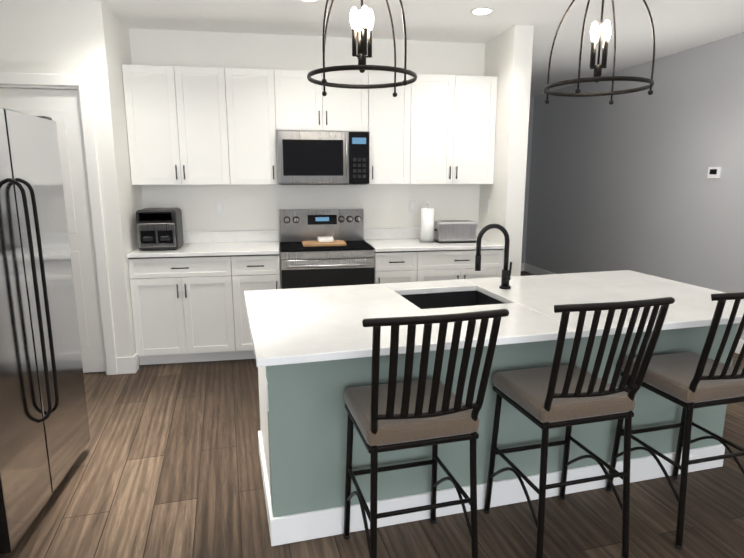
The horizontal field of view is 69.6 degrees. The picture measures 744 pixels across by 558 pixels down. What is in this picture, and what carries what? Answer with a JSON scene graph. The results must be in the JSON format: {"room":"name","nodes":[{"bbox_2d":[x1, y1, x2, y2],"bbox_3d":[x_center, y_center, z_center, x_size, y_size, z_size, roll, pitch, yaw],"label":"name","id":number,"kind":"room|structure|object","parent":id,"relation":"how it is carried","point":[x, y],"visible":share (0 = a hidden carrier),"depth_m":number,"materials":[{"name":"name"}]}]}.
{"room":"kitchen","nodes":[
{"label":"kitchen","id":0,"kind":"room"},
{"bbox_2d":[0,0,139,364],"bbox_3d":[-2.360,-0.577,3.852,1.040,2.660,0.120,-2,11,-10],"label":"wall","id":1,"kind":"structure","parent":0,"point":[99,43],"depth_m":3.69,"materials":[{"name":"white paint"}]},
{"bbox_2d":[0,72,117,374],"bbox_3d":[-2.333,-0.337,3.890,0.760,2.175,0.144,-2,11,-10],"label":"door frame","id":2,"kind":"structure","parent":1,"relation":"attached to","point":[63,103],"depth_m":3.84,"materials":[{"name":"white wood"}]},
{"bbox_2d":[112,12,143,250],"bbox_3d":[-1.976,-0.656,4.261,0.140,2.660,0.570,-2,11,-10],"label":"wall","id":3,"kind":"structure","parent":0,"point":[121,34],"depth_m":4.13,"materials":[{"name":"white paint"}]},
{"bbox_2d":[132,28,483,288],"bbox_3d":[-0.528,-0.772,4.860,3.160,2.660,0.120,-2,11,-10],"label":"wall","id":4,"kind":"structure","parent":0,"point":[246,207],"depth_m":4.70,"materials":[{"name":"white paint"}]},
{"bbox_2d":[122,64,237,184],"bbox_3d":[-1.525,-1.227,4.362,0.814,0.904,0.327,-2,11,-10],"label":"upper cabinet","id":5,"kind":"object","parent":4,"relation":"attached to","point":[202,126],"depth_m":4.21,"materials":[{"name":"white wood"}]},
{"bbox_2d":[215,201,223,214],"bbox_3d":[-1.335,-0.625,4.680,0.072,0.120,0.008,-2,11,-10],"label":"electrical outlet","id":6,"kind":"object","parent":4,"relation":"attached to","point":[219,207],"visible":1,"depth_m":4.68,"materials":[{"name":"white plastic"}]},
{"bbox_2d":[234,68,285,184],"bbox_3d":[-0.992,-1.245,4.453,0.494,0.904,0.327,-2,11,-10],"label":"upper cabinet","id":7,"kind":"object","parent":4,"relation":"attached to","point":[259,102],"depth_m":4.30,"materials":[{"name":"white wood"}]},
{"bbox_2d":[282,70,369,131],"bbox_3d":[-0.431,-1.477,4.507,0.760,0.469,0.327,-2,11,-10],"label":"upper cabinet","id":8,"kind":"object","parent":4,"relation":"attached to","point":[342,109],"depth_m":4.36,"materials":[{"name":"white wood"}]},
{"bbox_2d":[276,130,368,184],"bbox_3d":[-0.421,-1.020,4.538,0.754,0.430,0.441,-2,11,-10],"label":"microwave","id":9,"kind":"object","parent":8,"relation":"attached to","point":[322,157],"visible":1,"depth_m":4.36,"materials":[{"name":"silver metal"}]},
{"bbox_2d":[183,227,478,242],"bbox_3d":[-0.467,-0.401,4.867,3.014,0.099,0.021,-2,11,-10],"label":"backsplash","id":10,"kind":"structure","parent":4,"relation":"attached to","point":[371,233],"depth_m":4.76,"materials":[{"name":"white stone"}]},
{"bbox_2d":[368,73,421,184],"bbox_3d":[0.121,-1.282,4.642,0.474,0.904,0.327,-2,11,-10],"label":"upper cabinet","id":11,"kind":"object","parent":4,"relation":"attached to","point":[393,134],"depth_m":4.50,"materials":[{"name":"white wood"}]},
{"bbox_2d":[409,199,416,211],"bbox_3d":[0.379,-0.681,4.971,0.072,0.120,0.008,-2,11,-10],"label":"electrical outlet","id":12,"kind":"object","parent":4,"relation":"attached to","point":[412,205],"visible":1,"depth_m":4.97,"materials":[{"name":"white plastic"}]},
{"bbox_2d":[418,74,497,183],"bbox_3d":[0.643,-1.299,4.730,0.814,0.904,0.327,-2,11,-10],"label":"upper cabinet","id":13,"kind":"object","parent":4,"relation":"attached to","point":[457,113],"depth_m":4.59,"materials":[{"name":"white wood"}]},
{"bbox_2d":[0,271,743,557],"bbox_3d":[0.127,1.016,2.779,6.840,0.060,11.200,-2,11,-10],"label":"floor","id":14,"kind":"structure","parent":0,"point":[166,464],"depth_m":2.47,"materials":[{"name":"brown wood"}]},
{"bbox_2d":[0,108,89,553],"bbox_3d":[-1.862,0.179,2.287,0.910,1.772,0.910,-2,11,-10],"label":"fridge","id":15,"kind":"object","parent":14,"relation":"on","point":[44,433],"visible":1,"depth_m":2.30,"materials":[{"name":"silver metal"}]},
{"bbox_2d":[128,251,280,364],"bbox_3d":[-1.343,0.197,4.520,1.133,0.885,0.617,-2,11,-10],"label":"base cabinet","id":16,"kind":"object","parent":14,"relation":"on","point":[188,301],"depth_m":4.21,"materials":[{"name":"white wood"}]},
{"bbox_2d":[127,243,278,258],"bbox_3d":[-1.341,-0.250,4.426,1.133,0.030,0.632,-2,11,-10],"label":"countertop","id":17,"kind":"structure","parent":16,"relation":"on","point":[186,249],"depth_m":4.22,"materials":[{"name":"white stone"}]},
{"bbox_2d":[136,208,183,250],"bbox_3d":[-1.698,-0.402,4.287,0.300,0.320,0.330,-2,11,-10],"label":"air fryer","id":18,"kind":"object","parent":17,"relation":"on","point":[159,228],"visible":1,"depth_m":4.16,"materials":[{"name":"black plastic"}]},
{"bbox_2d":[279,208,374,288],"bbox_3d":[-0.398,0.021,4.601,0.754,1.202,0.699,-2,11,-10],"label":"range","id":19,"kind":"object","parent":14,"relation":"on","point":[351,262],"visible":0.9,"depth_m":4.34,"materials":[{"name":"silver metal"}]},
{"bbox_2d":[302,236,346,246],"bbox_3d":[-0.410,-0.324,4.549,0.360,0.062,0.250,-2,11,-10],"label":"cutting board","id":20,"kind":"object","parent":19,"relation":"on","point":[326,241],"visible":1,"depth_m":4.50,"materials":[{"name":"brown wood"}]},
{"bbox_2d":[343,309,508,557],"bbox_3d":[0.148,0.593,1.959,0.486,1.086,0.542,-3,11,-15],"label":"stool","id":21,"kind":"object","parent":14,"relation":"on","point":[408,413],"visible":1,"depth_m":1.79,"materials":[{"name":"metal"}]},
{"bbox_2d":[373,247,503,283],"bbox_3d":[0.521,0.136,4.837,1.113,0.885,0.617,-2,11,-10],"label":"base cabinet","id":22,"kind":"object","parent":14,"relation":"on","point":[389,266],"depth_m":4.47,"materials":[{"name":"white wood"}]},
{"bbox_2d":[364,239,504,250],"bbox_3d":[0.522,-0.311,4.742,1.113,0.030,0.632,-2,11,-10],"label":"countertop","id":23,"kind":"structure","parent":22,"relation":"on","point":[379,244],"depth_m":4.52,"materials":[{"name":"white stone"}]},
{"bbox_2d":[419,202,435,242],"bbox_3d":[0.489,-0.503,4.719,0.150,0.354,0.150,-2,11,-10],"label":"paper towel holder","id":24,"kind":"object","parent":23,"relation":"on","point":[427,224],"visible":1,"depth_m":4.68,"materials":[{"name":"white paper"}]},
{"bbox_2d":[434,220,476,242],"bbox_3d":[0.731,-0.421,4.736,0.362,0.186,0.180,-2,11,-10],"label":"toaster","id":25,"kind":"object","parent":23,"relation":"on","point":[455,231],"visible":0.98,"depth_m":4.66,"materials":[{"name":"silver metal"}]},
{"bbox_2d":[255,290,736,545],"bbox_3d":[0.604,0.539,2.800,2.332,0.870,0.817,-3,11,-15],"label":"kitchen island","id":26,"kind":"object","parent":14,"relation":"on","point":[302,437],"depth_m":2.35,"materials":[{"name":"teal paint"}]},
{"bbox_2d":[244,270,743,369],"bbox_3d":[0.634,0.118,2.606,2.410,0.030,1.100,-3,11,-15],"label":"island countertop","id":27,"kind":"structure","parent":26,"relation":"on","point":[294,326],"depth_m":2.39,"materials":[{"name":"white stone"}]},
{"bbox_2d":[475,224,511,288],"bbox_3d":[0.646,-0.115,2.809,0.209,0.349,0.086,-3,11,-15],"label":"faucet","id":28,"kind":"object","parent":27,"relation":"on","point":[505,276],"visible":1,"depth_m":2.81,"materials":[{"name":"black metal"}]},
{"bbox_2d":[484,297,674,557],"bbox_3d":[0.775,0.560,2.127,0.486,1.086,0.542,-3,11,-15],"label":"stool","id":29,"kind":"object","parent":14,"relation":"on","point":[556,394],"visible":1,"depth_m":1.98,"materials":[{"name":"metal"}]},
{"bbox_2d":[606,292,743,548],"bbox_3d":[1.402,0.527,2.296,0.486,1.086,0.542,-3,11,-15],"label":"stool","id":30,"kind":"object","parent":14,"relation":"on","point":[688,382],"visible":0.96,"depth_m":2.17,"materials":[{"name":"metal"}]},
{"bbox_2d":[98,0,743,96],"bbox_3d":[0.127,-1.654,2.262,6.840,0.060,11.200,-2,11,-10],"label":"ceiling","id":31,"kind":"structure","parent":0,"point":[681,25],"depth_m":4.12,"materials":[{"name":"white paint"}]},
{"bbox_2d":[307,0,416,96],"bbox_3d":[-0.044,-1.233,2.334,0.492,0.790,0.492,-2,11,-10],"label":"pendant light","id":32,"kind":"object","parent":31,"relation":"hanging from","point":[362,39],"visible":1,"depth_m":2.34,"materials":[{"name":"black metal"}]},
{"bbox_2d":[470,7,493,14],"bbox_3d":[0.791,-1.929,3.855,0.170,0.006,0.170,-2,11,-10],"label":"recessed light","id":33,"kind":"object","parent":31,"relation":"in","point":[481,11],"visible":1,"depth_m":3.85,"materials":[{"name":"white"}]},
{"bbox_2d":[543,0,654,104],"bbox_3d":[1.075,-1.257,2.495,0.492,0.806,0.492,-2,11,-10],"label":"pendant light","id":34,"kind":"object","parent":31,"relation":"hanging from","point":[605,32],"visible":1,"depth_m":2.50,"materials":[{"name":"black metal"}]},
{"bbox_2d":[476,25,533,276],"bbox_3d":[0.895,-1.037,6.227,0.160,2.660,3.620,-2,11,-10],"label":"wall","id":35,"kind":"structure","parent":0,"point":[508,56],"depth_m":4.47,"materials":[{"name":"white paint"}]},
{"bbox_2d":[485,199,488,212],"bbox_3d":[1.051,-0.664,4.880,0.006,0.120,0.070,-2,11,-10],"label":"outlet","id":36,"kind":"object","parent":35,"relation":"attached to","point":[487,207],"visible":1,"depth_m":4.87,"materials":[{"name":"white plastic"}]},
{"bbox_2d":[521,96,533,265],"bbox_3d":[1.542,-1.419,8.200,1.800,2.660,0.120,-2,11,-10],"label":"wall","id":37,"kind":"structure","parent":0,"point":[529,146],"depth_m":8.27,"materials":[{"name":"grey paint"}]},
{"bbox_2d":[525,32,743,339],"bbox_3d":[3.425,-0.419,3.040,0.120,2.660,11.120,-2,11,-10],"label":"wall","id":38,"kind":"structure","parent":0,"point":[622,182],"depth_m":5.60,"materials":[{"name":"grey paint"}]},
{"bbox_2d":[524,263,743,353],"bbox_3d":[3.368,0.836,3.211,0.015,0.130,11.000,-2,11,-10],"label":"baseboard","id":39,"kind":"structure","parent":38,"relation":"attached to","point":[529,268],"depth_m":8.01,"materials":[{"name":"white"}]},
{"bbox_2d":[707,167,720,177],"bbox_3d":[3.043,-0.945,4.757,0.022,0.100,0.130,-2,11,-10],"label":"thermostat","id":40,"kind":"object","parent":38,"relation":"attached to","point":[714,172],"visible":0.98,"depth_m":4.74,"materials":[{"name":"white plastic"}]}
]}

